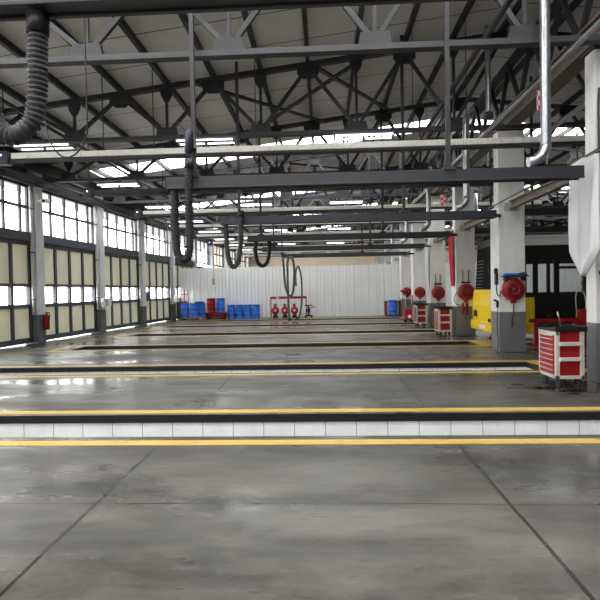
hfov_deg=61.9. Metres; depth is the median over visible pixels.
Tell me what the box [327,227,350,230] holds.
lamp
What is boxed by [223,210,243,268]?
hose
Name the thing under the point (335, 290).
wall partition
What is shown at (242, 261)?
window
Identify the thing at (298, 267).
hose
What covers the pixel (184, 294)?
ladder rack
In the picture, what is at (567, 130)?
purlin
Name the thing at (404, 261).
pillar
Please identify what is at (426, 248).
hanging cloth
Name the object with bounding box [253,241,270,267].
hose
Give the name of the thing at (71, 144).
lamp
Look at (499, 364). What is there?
pit
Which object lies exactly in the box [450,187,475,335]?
pillar
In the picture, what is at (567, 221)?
wall
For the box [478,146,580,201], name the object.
purlin
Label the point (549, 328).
tray
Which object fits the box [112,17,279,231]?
purlin
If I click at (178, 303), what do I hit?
locker
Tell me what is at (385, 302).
cradle
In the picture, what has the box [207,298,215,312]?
drum
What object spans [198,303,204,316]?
drum
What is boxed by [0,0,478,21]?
ceiling beam
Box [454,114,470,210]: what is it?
duct
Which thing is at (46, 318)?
fire extinguisher
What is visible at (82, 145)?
hanging cable
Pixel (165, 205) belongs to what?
lamp
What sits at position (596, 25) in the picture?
pipe
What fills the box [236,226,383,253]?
cable tray
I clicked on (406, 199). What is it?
duct
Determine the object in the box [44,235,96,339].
door
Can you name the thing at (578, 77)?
roof truss
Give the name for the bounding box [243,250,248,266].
column
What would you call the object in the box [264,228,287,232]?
lamp
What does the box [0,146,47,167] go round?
purlin
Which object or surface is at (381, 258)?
pillar
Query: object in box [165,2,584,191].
rail
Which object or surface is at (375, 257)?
pillar
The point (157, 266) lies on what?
door
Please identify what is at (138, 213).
junction box
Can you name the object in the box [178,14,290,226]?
purlin
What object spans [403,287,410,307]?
hose reel
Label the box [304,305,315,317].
trolley
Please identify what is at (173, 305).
column
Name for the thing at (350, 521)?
floor
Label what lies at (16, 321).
door
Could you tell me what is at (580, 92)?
purlin
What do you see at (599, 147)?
steel cable
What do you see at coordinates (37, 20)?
hose
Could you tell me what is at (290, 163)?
brace
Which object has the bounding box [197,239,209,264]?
window
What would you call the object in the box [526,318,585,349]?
stand
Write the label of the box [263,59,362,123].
brace
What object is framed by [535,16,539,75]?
vent pipe
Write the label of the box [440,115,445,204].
plate
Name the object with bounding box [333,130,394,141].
lamp
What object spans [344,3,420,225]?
purlin
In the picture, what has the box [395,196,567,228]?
roof truss
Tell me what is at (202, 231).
lamp
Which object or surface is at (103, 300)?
switch box
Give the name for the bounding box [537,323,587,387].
tool cart
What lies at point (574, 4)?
purlin
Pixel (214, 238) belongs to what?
lamp
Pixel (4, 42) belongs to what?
purlin
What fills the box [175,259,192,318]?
door
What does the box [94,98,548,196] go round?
cable tray
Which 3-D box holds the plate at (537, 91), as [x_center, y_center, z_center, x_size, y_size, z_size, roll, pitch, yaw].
[4.314,-4.827,8.917,0.200,2.850,0.020,-1,1,3]
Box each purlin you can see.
[0,34,250,232]
[0,81,244,239]
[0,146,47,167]
[6,119,197,223]
[50,19,237,204]
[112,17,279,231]
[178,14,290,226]
[241,11,306,230]
[302,8,318,228]
[335,6,364,199]
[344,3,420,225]
[354,1,474,229]
[367,0,526,226]
[377,0,582,227]
[425,116,584,223]
[446,89,584,196]
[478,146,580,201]
[479,192,567,227]
[538,219,565,225]
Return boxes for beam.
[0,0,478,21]
[0,166,251,254]
[463,219,489,229]
[509,181,568,208]
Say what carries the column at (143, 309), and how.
on the floor
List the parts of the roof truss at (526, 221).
gusset plate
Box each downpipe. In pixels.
[28,185,36,313]
[94,206,99,308]
[137,220,141,305]
[169,231,171,303]
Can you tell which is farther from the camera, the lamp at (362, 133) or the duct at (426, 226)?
the duct at (426, 226)
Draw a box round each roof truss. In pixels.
[0,0,599,68]
[0,30,517,145]
[38,97,465,182]
[101,137,437,203]
[144,164,417,217]
[179,189,393,224]
[196,197,392,233]
[217,212,378,241]
[232,225,378,246]
[251,225,358,249]
[375,228,486,248]
[379,223,525,242]
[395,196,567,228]
[418,165,568,210]
[425,236,484,245]
[437,137,584,194]
[445,220,566,235]
[449,187,568,219]
[469,97,584,168]
[517,31,584,128]
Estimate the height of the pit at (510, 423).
1.453 m
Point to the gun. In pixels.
(560, 325)
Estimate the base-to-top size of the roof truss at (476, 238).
2.282 m
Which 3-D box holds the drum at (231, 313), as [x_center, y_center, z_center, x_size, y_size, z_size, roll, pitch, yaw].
[-4.003,0.672,29.164,0.479,0.786,0.479,-1,1,3]
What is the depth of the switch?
22.14 m
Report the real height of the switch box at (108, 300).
0.320 m
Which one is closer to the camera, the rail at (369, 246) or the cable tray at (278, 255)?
the rail at (369, 246)
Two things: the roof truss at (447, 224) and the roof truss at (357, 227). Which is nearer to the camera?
the roof truss at (447, 224)
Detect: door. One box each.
[0,227,33,347]
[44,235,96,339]
[104,245,139,329]
[145,253,170,323]
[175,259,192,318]
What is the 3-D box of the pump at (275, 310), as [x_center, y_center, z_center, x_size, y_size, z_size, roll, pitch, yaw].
[-1.413,0.523,28.711,0.440,1.007,0.280,-1,1,3]
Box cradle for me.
[384,301,400,315]
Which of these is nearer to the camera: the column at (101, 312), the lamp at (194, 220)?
the column at (101, 312)
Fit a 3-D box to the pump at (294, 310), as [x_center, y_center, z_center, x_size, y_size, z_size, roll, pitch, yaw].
[-0.315,0.504,28.660,0.440,1.007,0.280,-1,1,3]
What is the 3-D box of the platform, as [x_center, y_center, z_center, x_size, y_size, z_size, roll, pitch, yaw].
[-4.866,0.904,29.028,1.160,0.360,0.740,-1,1,3]
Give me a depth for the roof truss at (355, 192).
28.28 m
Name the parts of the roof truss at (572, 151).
gusset plate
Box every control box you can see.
[146,292,149,299]
[577,309,586,348]
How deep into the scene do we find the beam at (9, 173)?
18.17 m
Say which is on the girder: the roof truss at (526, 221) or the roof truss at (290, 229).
the roof truss at (526, 221)
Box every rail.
[10,16,584,163]
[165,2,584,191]
[220,35,500,225]
[247,102,456,241]
[263,141,430,251]
[270,296,306,317]
[280,167,413,257]
[475,132,577,233]
[525,76,567,216]
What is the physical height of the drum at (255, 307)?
0.786 m
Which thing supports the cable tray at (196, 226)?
hanging from the purlin at (469, 4)
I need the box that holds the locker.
[177,301,186,318]
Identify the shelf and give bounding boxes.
[501,275,528,280]
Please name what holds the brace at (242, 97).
attached to the roof truss at (308, 69)
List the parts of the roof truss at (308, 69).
post, post, post, post, post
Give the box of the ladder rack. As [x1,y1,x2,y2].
[180,289,188,318]
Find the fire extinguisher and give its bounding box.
[43,312,49,329]
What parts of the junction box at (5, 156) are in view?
hanger rod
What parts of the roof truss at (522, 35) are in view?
post, post, gusset plate, post, post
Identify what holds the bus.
on the floor
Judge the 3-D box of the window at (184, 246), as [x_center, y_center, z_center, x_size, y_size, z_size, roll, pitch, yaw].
[-7.184,-3.186,30.145,0.071,1.610,3.600,-1,1,6]
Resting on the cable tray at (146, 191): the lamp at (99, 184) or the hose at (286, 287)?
the lamp at (99, 184)
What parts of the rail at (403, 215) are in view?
hanger post, hanger post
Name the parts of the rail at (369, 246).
hanger post, hanger post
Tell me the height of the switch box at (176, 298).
0.340 m
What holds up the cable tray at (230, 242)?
on the purlin at (98, 68)
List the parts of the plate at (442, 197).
plate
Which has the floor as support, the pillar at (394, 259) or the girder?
the pillar at (394, 259)
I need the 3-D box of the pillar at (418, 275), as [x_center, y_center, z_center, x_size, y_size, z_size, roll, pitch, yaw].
[5.765,-1.673,24.362,0.650,5.300,0.640,-1,1,3]
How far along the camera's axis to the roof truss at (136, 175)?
16.01 m
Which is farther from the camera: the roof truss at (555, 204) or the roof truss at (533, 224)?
the roof truss at (533, 224)
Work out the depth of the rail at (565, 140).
10.87 m
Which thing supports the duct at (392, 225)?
on the rail at (361, 253)
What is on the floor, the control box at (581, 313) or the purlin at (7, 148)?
the control box at (581, 313)
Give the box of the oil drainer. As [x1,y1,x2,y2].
[400,290,413,321]
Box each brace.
[197,84,327,123]
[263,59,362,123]
[289,162,356,169]
[319,67,393,112]
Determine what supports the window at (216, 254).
in the wall at (51, 169)
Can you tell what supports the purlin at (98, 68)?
attached to the ceiling
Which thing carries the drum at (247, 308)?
on the floor
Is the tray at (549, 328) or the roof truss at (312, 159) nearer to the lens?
the tray at (549, 328)
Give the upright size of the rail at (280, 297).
1.220 m
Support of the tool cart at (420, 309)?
on the floor
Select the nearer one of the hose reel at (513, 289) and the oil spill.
the oil spill
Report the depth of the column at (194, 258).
31.95 m
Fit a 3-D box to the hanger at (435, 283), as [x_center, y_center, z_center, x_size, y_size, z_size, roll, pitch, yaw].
[5.510,-0.824,19.979,0.280,0.420,0.047,-1,1,3]
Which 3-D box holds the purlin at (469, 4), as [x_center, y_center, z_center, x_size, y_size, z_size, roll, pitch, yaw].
[3.870,-6.294,17.819,0.090,0.140,62.200,-1,1,3]
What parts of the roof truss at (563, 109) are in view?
gusset plate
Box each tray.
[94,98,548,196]
[143,139,541,216]
[179,162,489,228]
[197,189,452,237]
[213,225,448,244]
[229,225,375,249]
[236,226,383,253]
[244,251,358,256]
[413,303,427,305]
[433,306,452,308]
[537,323,587,331]
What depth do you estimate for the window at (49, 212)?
18.42 m
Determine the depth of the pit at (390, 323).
22.93 m
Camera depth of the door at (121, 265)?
22.25 m
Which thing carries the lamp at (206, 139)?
on the rail at (565, 140)
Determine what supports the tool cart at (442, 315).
on the floor
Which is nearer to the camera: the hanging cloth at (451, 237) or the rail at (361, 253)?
the hanging cloth at (451, 237)
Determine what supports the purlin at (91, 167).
attached to the ceiling
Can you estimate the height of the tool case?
0.053 m
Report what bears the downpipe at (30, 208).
attached to the column at (39, 333)
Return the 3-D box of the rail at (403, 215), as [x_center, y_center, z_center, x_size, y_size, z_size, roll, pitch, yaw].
[1.407,-3.936,11.694,6.589,4.229,0.484,-1,1,3]
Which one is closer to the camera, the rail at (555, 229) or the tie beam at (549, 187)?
the tie beam at (549, 187)
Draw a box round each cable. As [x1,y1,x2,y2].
[44,18,87,157]
[488,147,599,208]
[575,287,585,317]
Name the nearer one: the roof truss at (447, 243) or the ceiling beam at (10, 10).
the ceiling beam at (10, 10)
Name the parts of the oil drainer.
tank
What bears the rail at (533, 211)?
hanging from the ceiling
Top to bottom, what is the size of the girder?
1.680 m
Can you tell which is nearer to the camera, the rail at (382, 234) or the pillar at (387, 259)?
the rail at (382, 234)
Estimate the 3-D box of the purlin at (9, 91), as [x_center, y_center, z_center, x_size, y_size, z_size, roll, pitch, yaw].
[-6.356,-4.925,18.317,0.090,0.140,62.200,-1,1,3]
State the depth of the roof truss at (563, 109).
15.60 m
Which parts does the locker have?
door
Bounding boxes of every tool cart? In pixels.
[413,303,427,326]
[433,306,452,335]
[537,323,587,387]
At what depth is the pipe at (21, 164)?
16.96 m
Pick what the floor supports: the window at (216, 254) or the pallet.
the pallet
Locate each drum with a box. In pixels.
[181,303,189,317]
[190,303,198,317]
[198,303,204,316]
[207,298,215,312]
[216,298,224,312]
[227,305,235,317]
[235,305,243,317]
[244,304,251,317]
[252,304,259,317]
[388,300,397,314]
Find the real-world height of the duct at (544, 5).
3.292 m
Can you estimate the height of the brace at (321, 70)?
0.338 m
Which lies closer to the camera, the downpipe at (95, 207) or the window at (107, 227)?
the downpipe at (95, 207)
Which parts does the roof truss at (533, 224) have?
gusset plate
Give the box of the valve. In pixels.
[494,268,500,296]
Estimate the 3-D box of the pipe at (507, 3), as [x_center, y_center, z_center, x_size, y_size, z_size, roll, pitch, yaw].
[3.476,-4.479,17.923,0.100,0.100,61.900,-1,1,3]
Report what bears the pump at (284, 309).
on the floor
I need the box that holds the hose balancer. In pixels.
[177,122,196,153]
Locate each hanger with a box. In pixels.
[434,274,441,284]
[461,270,469,282]
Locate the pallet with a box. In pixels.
[179,317,204,320]
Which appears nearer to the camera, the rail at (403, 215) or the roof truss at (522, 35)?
the roof truss at (522, 35)
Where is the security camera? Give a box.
[36,194,48,203]
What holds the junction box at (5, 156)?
hanging from the purlin at (9, 91)
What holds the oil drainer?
on the floor
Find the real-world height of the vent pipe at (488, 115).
2.120 m
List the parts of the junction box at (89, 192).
hanger rod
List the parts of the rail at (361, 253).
hanger post, hanger post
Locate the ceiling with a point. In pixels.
(326, 25)
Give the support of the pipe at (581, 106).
attached to the roof truss at (578, 77)
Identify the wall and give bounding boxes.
[0,148,247,267]
[214,226,483,267]
[526,221,567,235]
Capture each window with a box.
[0,177,28,231]
[42,190,93,242]
[103,209,136,250]
[145,223,167,255]
[175,234,185,257]
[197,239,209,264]
[214,245,223,267]
[228,250,235,267]
[240,254,245,266]
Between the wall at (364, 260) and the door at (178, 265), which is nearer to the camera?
the door at (178, 265)
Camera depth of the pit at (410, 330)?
18.76 m
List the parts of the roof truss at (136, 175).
post, post, post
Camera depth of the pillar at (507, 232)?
11.82 m
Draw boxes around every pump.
[272,300,278,317]
[281,300,287,317]
[291,300,297,317]
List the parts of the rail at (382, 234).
hanger post, hanger post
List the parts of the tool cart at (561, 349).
drawer, drawer, drawer, drawer, drawer, drawer, drawer, drawer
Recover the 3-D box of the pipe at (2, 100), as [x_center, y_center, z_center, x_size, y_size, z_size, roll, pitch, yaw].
[-5.631,-4.199,18.348,0.080,0.080,61.900,-1,1,3]
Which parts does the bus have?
panel, panel, folding door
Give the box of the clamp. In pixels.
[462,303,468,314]
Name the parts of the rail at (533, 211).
hanger post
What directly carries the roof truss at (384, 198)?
on the beam at (9, 173)
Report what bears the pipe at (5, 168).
attached to the beam at (9, 173)
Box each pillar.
[374,251,378,264]
[378,243,383,263]
[384,241,390,263]
[391,241,399,263]
[399,224,411,315]
[411,211,425,319]
[427,195,445,326]
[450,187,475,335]
[490,128,525,351]
[581,45,599,382]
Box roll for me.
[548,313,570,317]
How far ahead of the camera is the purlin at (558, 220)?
36.60 m
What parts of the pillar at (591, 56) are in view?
head plate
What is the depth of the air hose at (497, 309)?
11.87 m
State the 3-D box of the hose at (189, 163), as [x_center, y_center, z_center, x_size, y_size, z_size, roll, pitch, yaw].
[-1.752,-1.322,7.591,0.503,1.552,0.230,0,1,37]
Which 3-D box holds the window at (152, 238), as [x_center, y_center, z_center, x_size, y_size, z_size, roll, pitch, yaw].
[-7.627,-3.102,26.171,0.071,1.610,3.600,-1,1,6]
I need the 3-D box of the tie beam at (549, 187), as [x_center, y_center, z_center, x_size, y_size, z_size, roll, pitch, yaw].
[4.912,-2.211,10.033,0.130,0.185,3.480,-1,1,3]
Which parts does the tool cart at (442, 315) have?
corner frame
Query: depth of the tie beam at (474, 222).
14.88 m
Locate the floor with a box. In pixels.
[0,315,599,599]
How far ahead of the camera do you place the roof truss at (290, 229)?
40.57 m
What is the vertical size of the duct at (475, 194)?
1.282 m
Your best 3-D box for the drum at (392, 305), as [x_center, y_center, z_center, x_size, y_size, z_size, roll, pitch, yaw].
[5.332,0.418,28.679,0.530,0.846,0.530,-1,1,3]
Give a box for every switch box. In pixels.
[101,298,105,307]
[106,298,111,305]
[174,296,178,301]
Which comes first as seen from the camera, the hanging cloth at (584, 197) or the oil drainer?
the hanging cloth at (584, 197)
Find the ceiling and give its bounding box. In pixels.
[0,0,599,249]
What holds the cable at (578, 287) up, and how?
attached to the control box at (581, 313)
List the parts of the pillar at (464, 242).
bracket plate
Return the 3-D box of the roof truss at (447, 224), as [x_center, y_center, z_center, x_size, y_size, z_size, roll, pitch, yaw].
[12.867,-5.841,40.042,13.013,2.282,0.140,-1,1,3]
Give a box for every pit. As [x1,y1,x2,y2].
[0,360,586,377]
[0,407,599,445]
[45,340,491,351]
[113,329,451,336]
[153,322,427,327]
[181,317,403,321]
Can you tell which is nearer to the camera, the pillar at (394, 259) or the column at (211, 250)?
the pillar at (394, 259)
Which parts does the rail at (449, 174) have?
hanger post, hanger post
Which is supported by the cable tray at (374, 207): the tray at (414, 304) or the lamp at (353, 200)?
the lamp at (353, 200)
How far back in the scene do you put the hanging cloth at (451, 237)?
16.21 m
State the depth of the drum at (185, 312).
27.76 m
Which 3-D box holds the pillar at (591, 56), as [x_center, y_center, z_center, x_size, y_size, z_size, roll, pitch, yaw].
[4.935,-1.344,7.966,0.650,5.300,0.400,-1,1,3]
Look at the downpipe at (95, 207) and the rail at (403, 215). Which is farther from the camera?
the downpipe at (95, 207)
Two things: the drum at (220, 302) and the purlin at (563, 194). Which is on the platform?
the drum at (220, 302)
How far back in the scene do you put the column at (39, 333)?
16.11 m
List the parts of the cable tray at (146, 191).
hanger rod, hanger rod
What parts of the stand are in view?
leg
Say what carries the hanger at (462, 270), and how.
attached to the pillar at (464, 242)
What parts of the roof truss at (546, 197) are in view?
gusset plate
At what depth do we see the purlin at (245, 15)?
11.76 m
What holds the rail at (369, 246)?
hanging from the ceiling
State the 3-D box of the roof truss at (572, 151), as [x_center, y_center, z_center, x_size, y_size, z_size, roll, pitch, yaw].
[11.925,-5.432,19.568,13.013,2.282,0.140,-1,1,3]
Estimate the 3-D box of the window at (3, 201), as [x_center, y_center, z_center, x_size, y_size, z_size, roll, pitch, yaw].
[-8.954,-2.849,14.247,0.071,1.610,3.600,-1,1,6]
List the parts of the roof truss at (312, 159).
gusset plate, post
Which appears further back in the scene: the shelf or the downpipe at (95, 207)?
the downpipe at (95, 207)
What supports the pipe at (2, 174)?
attached to the beam at (9, 173)
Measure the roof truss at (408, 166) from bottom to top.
2.282 m
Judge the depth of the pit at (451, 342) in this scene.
14.59 m
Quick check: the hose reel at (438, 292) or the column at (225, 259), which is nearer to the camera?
the hose reel at (438, 292)
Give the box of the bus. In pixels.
[471,232,585,333]
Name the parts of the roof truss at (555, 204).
gusset plate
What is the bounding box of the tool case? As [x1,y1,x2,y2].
[503,273,518,275]
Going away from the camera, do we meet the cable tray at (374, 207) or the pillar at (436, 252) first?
the cable tray at (374, 207)
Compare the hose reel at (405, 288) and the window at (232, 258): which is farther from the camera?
the window at (232, 258)
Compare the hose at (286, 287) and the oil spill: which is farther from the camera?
the hose at (286, 287)
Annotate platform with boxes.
[205,312,226,318]
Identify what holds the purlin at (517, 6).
attached to the ceiling
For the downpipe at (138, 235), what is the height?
4.110 m
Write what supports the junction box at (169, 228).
hanging from the purlin at (9, 91)
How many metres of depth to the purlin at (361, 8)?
12.96 m
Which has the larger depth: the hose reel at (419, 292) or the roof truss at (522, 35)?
the hose reel at (419, 292)
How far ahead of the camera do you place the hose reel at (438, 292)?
19.89 m
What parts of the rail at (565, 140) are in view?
hanger rod, hanger rod, hanger rod, hanger rod, hanger rod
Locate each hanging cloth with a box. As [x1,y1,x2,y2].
[425,244,429,296]
[449,230,453,285]
[568,149,599,293]
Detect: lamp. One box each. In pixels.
[12,141,76,151]
[96,181,141,188]
[144,204,179,210]
[175,136,236,146]
[179,219,204,222]
[198,230,221,233]
[214,238,234,239]
[241,202,272,207]
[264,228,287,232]
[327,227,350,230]
[329,199,363,205]
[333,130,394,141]
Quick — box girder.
[374,0,599,243]
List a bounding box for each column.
[21,169,46,342]
[88,196,106,332]
[133,209,146,325]
[165,221,175,319]
[191,230,196,267]
[206,238,214,267]
[221,248,227,267]
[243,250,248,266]
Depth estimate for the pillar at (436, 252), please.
20.00 m
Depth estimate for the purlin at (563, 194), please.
29.47 m
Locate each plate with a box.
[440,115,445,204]
[536,90,539,109]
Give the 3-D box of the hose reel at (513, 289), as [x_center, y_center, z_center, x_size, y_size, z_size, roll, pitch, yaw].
[5.021,0.062,11.739,0.524,1.143,0.172,-1,1,3]
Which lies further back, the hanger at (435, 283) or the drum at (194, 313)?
the drum at (194, 313)
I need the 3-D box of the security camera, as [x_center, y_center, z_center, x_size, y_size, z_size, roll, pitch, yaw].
[-8.272,-3.246,16.024,0.400,0.320,0.222,-1,1,6]
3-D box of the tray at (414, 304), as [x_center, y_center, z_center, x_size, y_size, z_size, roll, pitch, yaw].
[4.859,0.172,20.201,0.470,0.075,0.650,-1,1,3]
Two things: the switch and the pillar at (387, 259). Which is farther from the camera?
the pillar at (387, 259)
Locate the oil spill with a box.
[510,384,599,393]
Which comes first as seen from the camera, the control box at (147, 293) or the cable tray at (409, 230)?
the control box at (147, 293)
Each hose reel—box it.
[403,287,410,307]
[414,287,425,298]
[432,286,444,305]
[458,284,473,319]
[502,278,524,326]
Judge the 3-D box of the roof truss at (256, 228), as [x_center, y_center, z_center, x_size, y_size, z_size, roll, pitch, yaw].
[-0.357,-5.531,36.552,13.116,2.282,0.160,-1,1,3]
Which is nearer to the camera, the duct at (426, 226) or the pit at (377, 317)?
the duct at (426, 226)
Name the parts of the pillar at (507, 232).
head plate, bracket plate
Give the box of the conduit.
[595,87,599,153]
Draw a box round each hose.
[0,8,49,145]
[170,158,194,263]
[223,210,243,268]
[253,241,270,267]
[282,256,295,320]
[295,266,302,319]
[497,309,498,353]
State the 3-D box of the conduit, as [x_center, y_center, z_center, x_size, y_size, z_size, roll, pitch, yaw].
[4.907,-2.877,7.746,0.626,1.375,0.058,-1,1,3]
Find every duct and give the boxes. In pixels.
[387,224,393,251]
[400,198,408,243]
[420,166,431,231]
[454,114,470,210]
[474,193,483,227]
[526,0,551,166]
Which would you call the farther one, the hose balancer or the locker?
the locker
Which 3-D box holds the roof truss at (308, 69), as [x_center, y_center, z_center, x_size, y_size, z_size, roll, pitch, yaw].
[-1.990,-5.031,12.006,14.124,2.282,0.160,-1,1,3]
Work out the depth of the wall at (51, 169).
19.14 m
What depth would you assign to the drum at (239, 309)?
28.95 m
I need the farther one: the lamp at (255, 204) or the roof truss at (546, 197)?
the roof truss at (546, 197)
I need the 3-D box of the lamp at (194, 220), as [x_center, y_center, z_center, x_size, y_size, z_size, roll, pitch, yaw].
[-5.153,-3.657,23.493,1.320,0.238,0.320,-1,1,3]
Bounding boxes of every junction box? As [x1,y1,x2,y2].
[0,90,12,165]
[84,144,94,198]
[134,196,142,217]
[167,209,171,230]
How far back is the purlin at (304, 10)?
11.06 m
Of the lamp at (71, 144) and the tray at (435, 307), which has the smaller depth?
the lamp at (71, 144)
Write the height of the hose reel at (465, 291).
1.143 m
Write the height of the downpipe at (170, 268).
4.110 m
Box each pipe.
[0,97,249,246]
[0,166,243,250]
[0,173,248,254]
[13,162,251,250]
[353,0,512,242]
[371,19,599,243]
[446,101,584,202]
[483,24,492,120]
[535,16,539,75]
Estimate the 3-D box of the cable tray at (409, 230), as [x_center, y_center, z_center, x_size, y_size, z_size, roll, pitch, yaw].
[1.827,-4.969,27.251,15.100,2.824,0.240,-1,1,3]
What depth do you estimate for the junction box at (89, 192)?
15.26 m
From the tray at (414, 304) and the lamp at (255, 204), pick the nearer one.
the lamp at (255, 204)
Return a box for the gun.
[557,312,570,326]
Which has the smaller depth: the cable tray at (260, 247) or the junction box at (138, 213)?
the junction box at (138, 213)
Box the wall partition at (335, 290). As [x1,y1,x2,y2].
[179,262,581,318]
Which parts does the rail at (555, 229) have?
hanger post, hanger post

